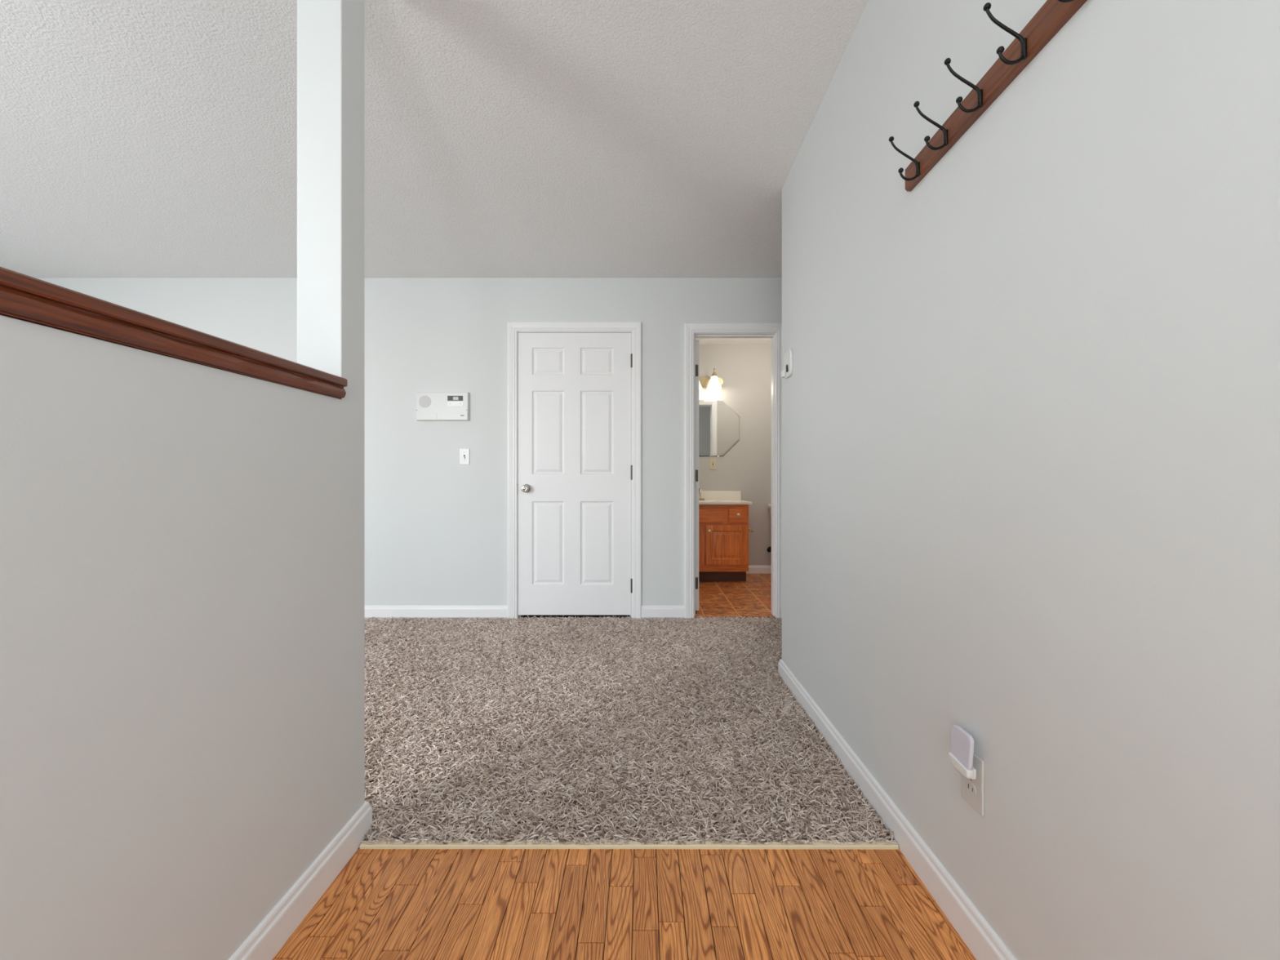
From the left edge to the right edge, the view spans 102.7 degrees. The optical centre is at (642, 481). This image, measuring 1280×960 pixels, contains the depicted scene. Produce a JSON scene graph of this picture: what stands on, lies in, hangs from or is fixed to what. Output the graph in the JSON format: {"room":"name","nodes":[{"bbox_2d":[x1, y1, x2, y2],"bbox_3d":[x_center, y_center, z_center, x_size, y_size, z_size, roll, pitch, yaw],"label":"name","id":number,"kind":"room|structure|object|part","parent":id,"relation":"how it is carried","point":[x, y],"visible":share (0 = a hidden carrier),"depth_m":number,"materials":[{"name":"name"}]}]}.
{"room":"entryway hallway","nodes":[
{"label":"entryway hallway","id":0,"kind":"room"},
{"bbox_2d":[0,0,364,959],"bbox_3d":[-0.841,-0.290,0.070,0.117,2.560,2.741,0,0,0],"label":"wall","id":1,"kind":"structure","parent":0,"point":[182,543],"depth_m":0.88,"materials":[{"name":"paint"}]},
{"bbox_2d":[0,266,346,399],"bbox_3d":[-0.840,-0.231,0.514,0.146,0.075,1.629,0,0,0],"label":"wooden ledge","id":2,"kind":"object","parent":1,"relation":"on","point":[24,297],"visible":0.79,"depth_m":0.79,"materials":[{"name":"brown wood"}]},
{"bbox_2d":[228,801,372,959],"bbox_3d":[-0.841,0.946,0.077,0.144,0.089,2.754,0,0,0],"label":"baseboard","id":3,"kind":"structure","parent":1,"relation":"attached to","point":[264,942],"depth_m":1.17,"materials":[{"name":"white paint"}]},
{"bbox_2d":[35,277,782,619],"bbox_3d":[-0.950,-0.260,3.739,7.540,2.500,0.122,0,0,0],"label":"wall","id":4,"kind":"structure","parent":0,"point":[436,526],"depth_m":3.68,"materials":[{"name":"paint"}]},
{"bbox_2d":[364,605,507,617],"bbox_3d":[-2.782,0.928,3.671,3.636,0.083,0.014,0,0,0],"label":"baseboard","id":5,"kind":"structure","parent":4,"relation":"attached to","point":[375,611],"depth_m":3.67,"materials":[{"name":"white paint"}]},
{"bbox_2d":[416,392,470,421],"bbox_3d":[-1.430,-0.541,3.663,0.375,0.203,0.030,0,0,0],"label":"panel","id":6,"kind":"object","parent":4,"relation":"attached to","point":[430,406],"visible":1,"depth_m":3.65,"materials":[{"name":"white plastic"}]},
{"bbox_2d":[418,395,431,408],"bbox_3d":[-1.554,-0.574,3.651,0.088,0.088,0.001,0,0,0],"label":"speaker grille","id":7,"kind":"object","parent":6,"relation":"attached to","point":[424,401],"depth_m":3.65,"materials":[{"name":"grey plastic"}]},
{"bbox_2d":[459,448,469,464],"bbox_3d":[-1.280,-0.183,3.668,0.070,0.115,0.019,0,0,0],"label":"light switch","id":8,"kind":"object","parent":4,"relation":"attached to","point":[464,452],"visible":1,"depth_m":3.67,"materials":[{"name":"white plastic"}]},
{"bbox_2d":[507,321,641,619],"bbox_3d":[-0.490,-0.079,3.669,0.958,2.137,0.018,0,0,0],"label":"trim","id":9,"kind":"structure","parent":4,"relation":"attached to","point":[513,327],"depth_m":3.66,"materials":[{"name":"white paint"}]},
{"bbox_2d":[517,333,632,614],"bbox_3d":[-0.487,-0.059,3.664,0.829,2.029,0.105,0,0,0],"label":"door","id":10,"kind":"structure","parent":4,"relation":"in","point":[575,468],"depth_m":3.68,"materials":[{"name":"white paint"}]},
{"bbox_3d":[-0.837,0.045,3.648,0.064,0.064,0.073,0,0,0],"label":"knob","id":11,"kind":"part","parent":10,"relation":"part of","materials":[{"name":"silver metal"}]},
{"bbox_2d":[641,605,684,617],"bbox_3d":[0.144,0.928,3.671,0.320,0.083,0.014,0,0,0],"label":"baseboard","id":12,"kind":"structure","parent":4,"relation":"attached to","point":[647,611],"depth_m":3.67,"materials":[{"name":"white paint"}]},
{"bbox_2d":[695,340,700,610],"bbox_3d":[0.429,-0.050,4.087,0.112,2.010,0.589,0,0,0],"label":"door","id":13,"kind":"structure","parent":4,"relation":"in","point":[697,487],"depth_m":3.81,"materials":[{"name":"white paint"}]},
{"bbox_2d":[684,323,782,618],"bbox_3d":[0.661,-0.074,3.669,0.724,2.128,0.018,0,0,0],"label":"trim","id":14,"kind":"structure","parent":4,"relation":"attached to","point":[690,328],"depth_m":3.66,"materials":[{"name":"white paint"}]},
{"bbox_2d":[0,0,867,344],"bbox_3d":[-0.950,-1.636,2.075,7.540,0.348,6.990,0,0,0],"label":"ceiling","id":15,"kind":"structure","parent":0,"point":[139,138],"depth_m":2.20,"materials":[{"name":"white paint"}]},
{"bbox_2d":[271,573,976,959],"bbox_3d":[-0.950,1.040,2.150,7.300,0.140,6.900,0,0,0],"label":"floor","id":16,"kind":"structure","parent":0,"point":[356,917],"depth_m":1.20,"materials":[{"name":"brown wood"}]},
{"bbox_2d":[359,840,898,849],"bbox_3d":[-0.037,0.984,1.388,1.453,0.011,0.016,0,0,0],"label":"trim","id":17,"kind":"structure","parent":16,"relation":"on","point":[633,844],"depth_m":1.38,"materials":[{"name":"beige wood"}]},
{"bbox_2d":[360,614,897,844],"bbox_3d":[-0.950,0.974,2.564,7.300,0.032,2.362,0,0,0],"label":"carpet","id":18,"kind":"object","parent":16,"relation":"on","point":[604,730],"visible":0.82,"depth_m":1.94,"materials":[{"name":"grey carpet"}]},
{"bbox_2d":[698,491,751,581],"bbox_3d":[0.539,0.533,5.170,1.018,0.874,0.557,0,0,0],"label":"bathroom vanity","id":19,"kind":"object","parent":16,"relation":"on","point":[723,517],"visible":0.4,"depth_m":4.93,"materials":[{"name":"brown wood"}]},
{"bbox_2d":[698,500,751,504],"bbox_3d":[0.539,0.246,5.179,1.018,0.110,0.539,0,0,0],"label":"countertop","id":20,"kind":"structure","parent":19,"relation":"on","point":[700,502],"depth_m":4.91,"materials":[{"name":"beige stone"}]},
{"bbox_2d":[698,488,704,500],"bbox_3d":[0.534,0.129,5.348,0.162,0.124,0.162,0,0,41],"label":"faucet","id":21,"kind":"object","parent":20,"relation":"on","point":[700,497],"visible":0.17,"depth_m":5.34,"materials":[{"name":"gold metal"}]},
{"bbox_3d":[0.804,0.605,4.930,0.396,0.381,0.018,0,0,0],"label":"cabinet door","id":22,"kind":"part","parent":19,"relation":"part of","materials":[{"name":"brown wood"}]},
{"bbox_3d":[0.914,0.325,4.930,0.177,0.134,0.018,0,0,0],"label":"drawer","id":23,"kind":"part","parent":19,"relation":"part of","materials":[{"name":"brown wood"}]},
{"bbox_2d":[768,503,771,517],"bbox_3d":[1.556,0.601,5.106,0.468,0.738,0.663,0,0,0],"label":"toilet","id":24,"kind":"object","parent":16,"relation":"on","point":[769,504],"visible":0.12,"depth_m":5.36,"materials":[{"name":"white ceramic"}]},
{"bbox_2d":[698,344,771,565],"bbox_3d":[1.025,-0.260,5.510,2.190,2.500,0.120,0,0,0],"label":"wall","id":25,"kind":"structure","parent":0,"point":[744,371],"depth_m":5.45,"materials":[{"name":"paint"}]},
{"bbox_2d":[698,368,723,389],"bbox_3d":[0.545,-1.080,5.351,0.620,0.210,0.195,0,0,0],"label":"vanity light","id":26,"kind":"object","parent":25,"relation":"attached to","point":[713,382],"visible":0.41,"depth_m":5.37,"materials":[{"name":"white glass"}]},
{"bbox_3d":[0.545,-1.059,5.436,0.620,0.110,0.025,0,0,0],"label":"plate","id":27,"kind":"part","parent":26,"relation":"part of","materials":[{"name":"gold metal"}]},
{"bbox_3d":[0.743,-1.039,5.330,0.159,0.126,0.153,0,0,0],"label":"lamp shade","id":28,"kind":"part","parent":26,"relation":"part of","materials":[{"name":"white glass"}]},
{"bbox_3d":[0.743,-1.119,5.364,0.068,0.132,0.135,0,0,0],"label":"lamp arm","id":29,"kind":"part","parent":26,"relation":"part of","materials":[{"name":"gold metal"}]},
{"bbox_2d":[709,458,716,469],"bbox_3d":[0.745,-0.191,5.445,0.072,0.115,0.010,0,0,0],"label":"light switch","id":30,"kind":"object","parent":25,"relation":"attached to","point":[713,462],"visible":1,"depth_m":5.44,"materials":[{"name":"beige plastic"}]},
{"bbox_2d":[698,398,739,457],"bbox_3d":[0.565,-0.573,5.443,0.930,0.625,0.012,0,0,0],"label":"bathroom mirror","id":31,"kind":"object","parent":25,"relation":"attached to","point":[718,423],"visible":0.47,"depth_m":5.44,"materials":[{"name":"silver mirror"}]},
{"bbox_2d":[700,491,741,500],"bbox_3d":[0.535,0.144,5.438,1.010,0.096,0.023,0,0,0],"label":"backsplash","id":32,"kind":"structure","parent":25,"relation":"attached to","point":[708,495],"depth_m":5.43,"materials":[{"name":"beige stone"}]},
{"bbox_2d":[746,565,771,573],"bbox_3d":[1.515,0.928,5.443,0.970,0.083,0.014,0,0,0],"label":"baseboard","id":33,"kind":"structure","parent":25,"relation":"attached to","point":[752,569],"depth_m":5.44,"materials":[{"name":"white paint"}]},
{"bbox_2d":[766,546,771,552],"bbox_3d":[1.396,0.663,5.405,0.178,0.157,0.084,0,0,7],"label":"water valve","id":34,"kind":"object","parent":25,"relation":"attached to","point":[769,548],"visible":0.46,"depth_m":5.38,"materials":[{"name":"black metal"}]},
{"bbox_2d":[782,0,1279,959],"bbox_3d":[0.762,-0.290,0.651,0.115,2.560,3.903,0,0,0],"label":"wall","id":35,"kind":"structure","parent":0,"point":[1030,397],"depth_m":0.87,"materials":[{"name":"paint"}]},
{"bbox_2d":[781,349,792,378],"bbox_3d":[0.690,-0.567,2.460,0.030,0.128,0.110,0,0,0],"label":"thermostat","id":36,"kind":"object","parent":35,"relation":"attached to","point":[787,372],"visible":1,"depth_m":2.44,"materials":[{"name":"white plastic"}]},
{"bbox_2d":[777,658,1016,959],"bbox_3d":[1.206,0.946,0.658,1.028,0.089,3.916,0,0,0],"label":"baseboard","id":37,"kind":"structure","parent":35,"relation":"attached to","point":[974,930],"depth_m":1.31,"materials":[{"name":"white paint"}]},
{"bbox_2d":[961,753,984,816],"bbox_3d":[0.701,0.633,1.091,0.008,0.115,0.070,0,0,0],"label":"wall outlet","id":38,"kind":"object","parent":35,"relation":"attached to","point":[972,790],"visible":0.62,"depth_m":1.07,"materials":[{"name":"grey plastic"}]},
{"bbox_2d":[948,724,976,779],"bbox_3d":[0.683,0.575,1.091,0.028,0.094,0.067,0,0,0],"label":"night light","id":39,"kind":"object","parent":38,"relation":"attached to","point":[961,754],"visible":1,"depth_m":1.08,"materials":[{"name":"white plastic"}]},
{"bbox_2d":[965,780,976,796],"bbox_3d":[0.699,0.652,1.091,0.002,0.029,0.034,0,0,0],"label":"socket","id":40,"kind":"object","parent":38,"relation":"attached to","point":[971,785],"depth_m":1.09,"materials":[{"name":"grey plastic"}]},
{"bbox_2d":[888,0,1087,191],"bbox_3d":[0.660,-0.807,1.044,0.090,0.109,0.617,0,0,0],"label":"coat rack","id":41,"kind":"object","parent":35,"relation":"attached to","point":[1051,18],"visible":1,"depth_m":1.01,"materials":[{"name":"brown wood"}]}
]}

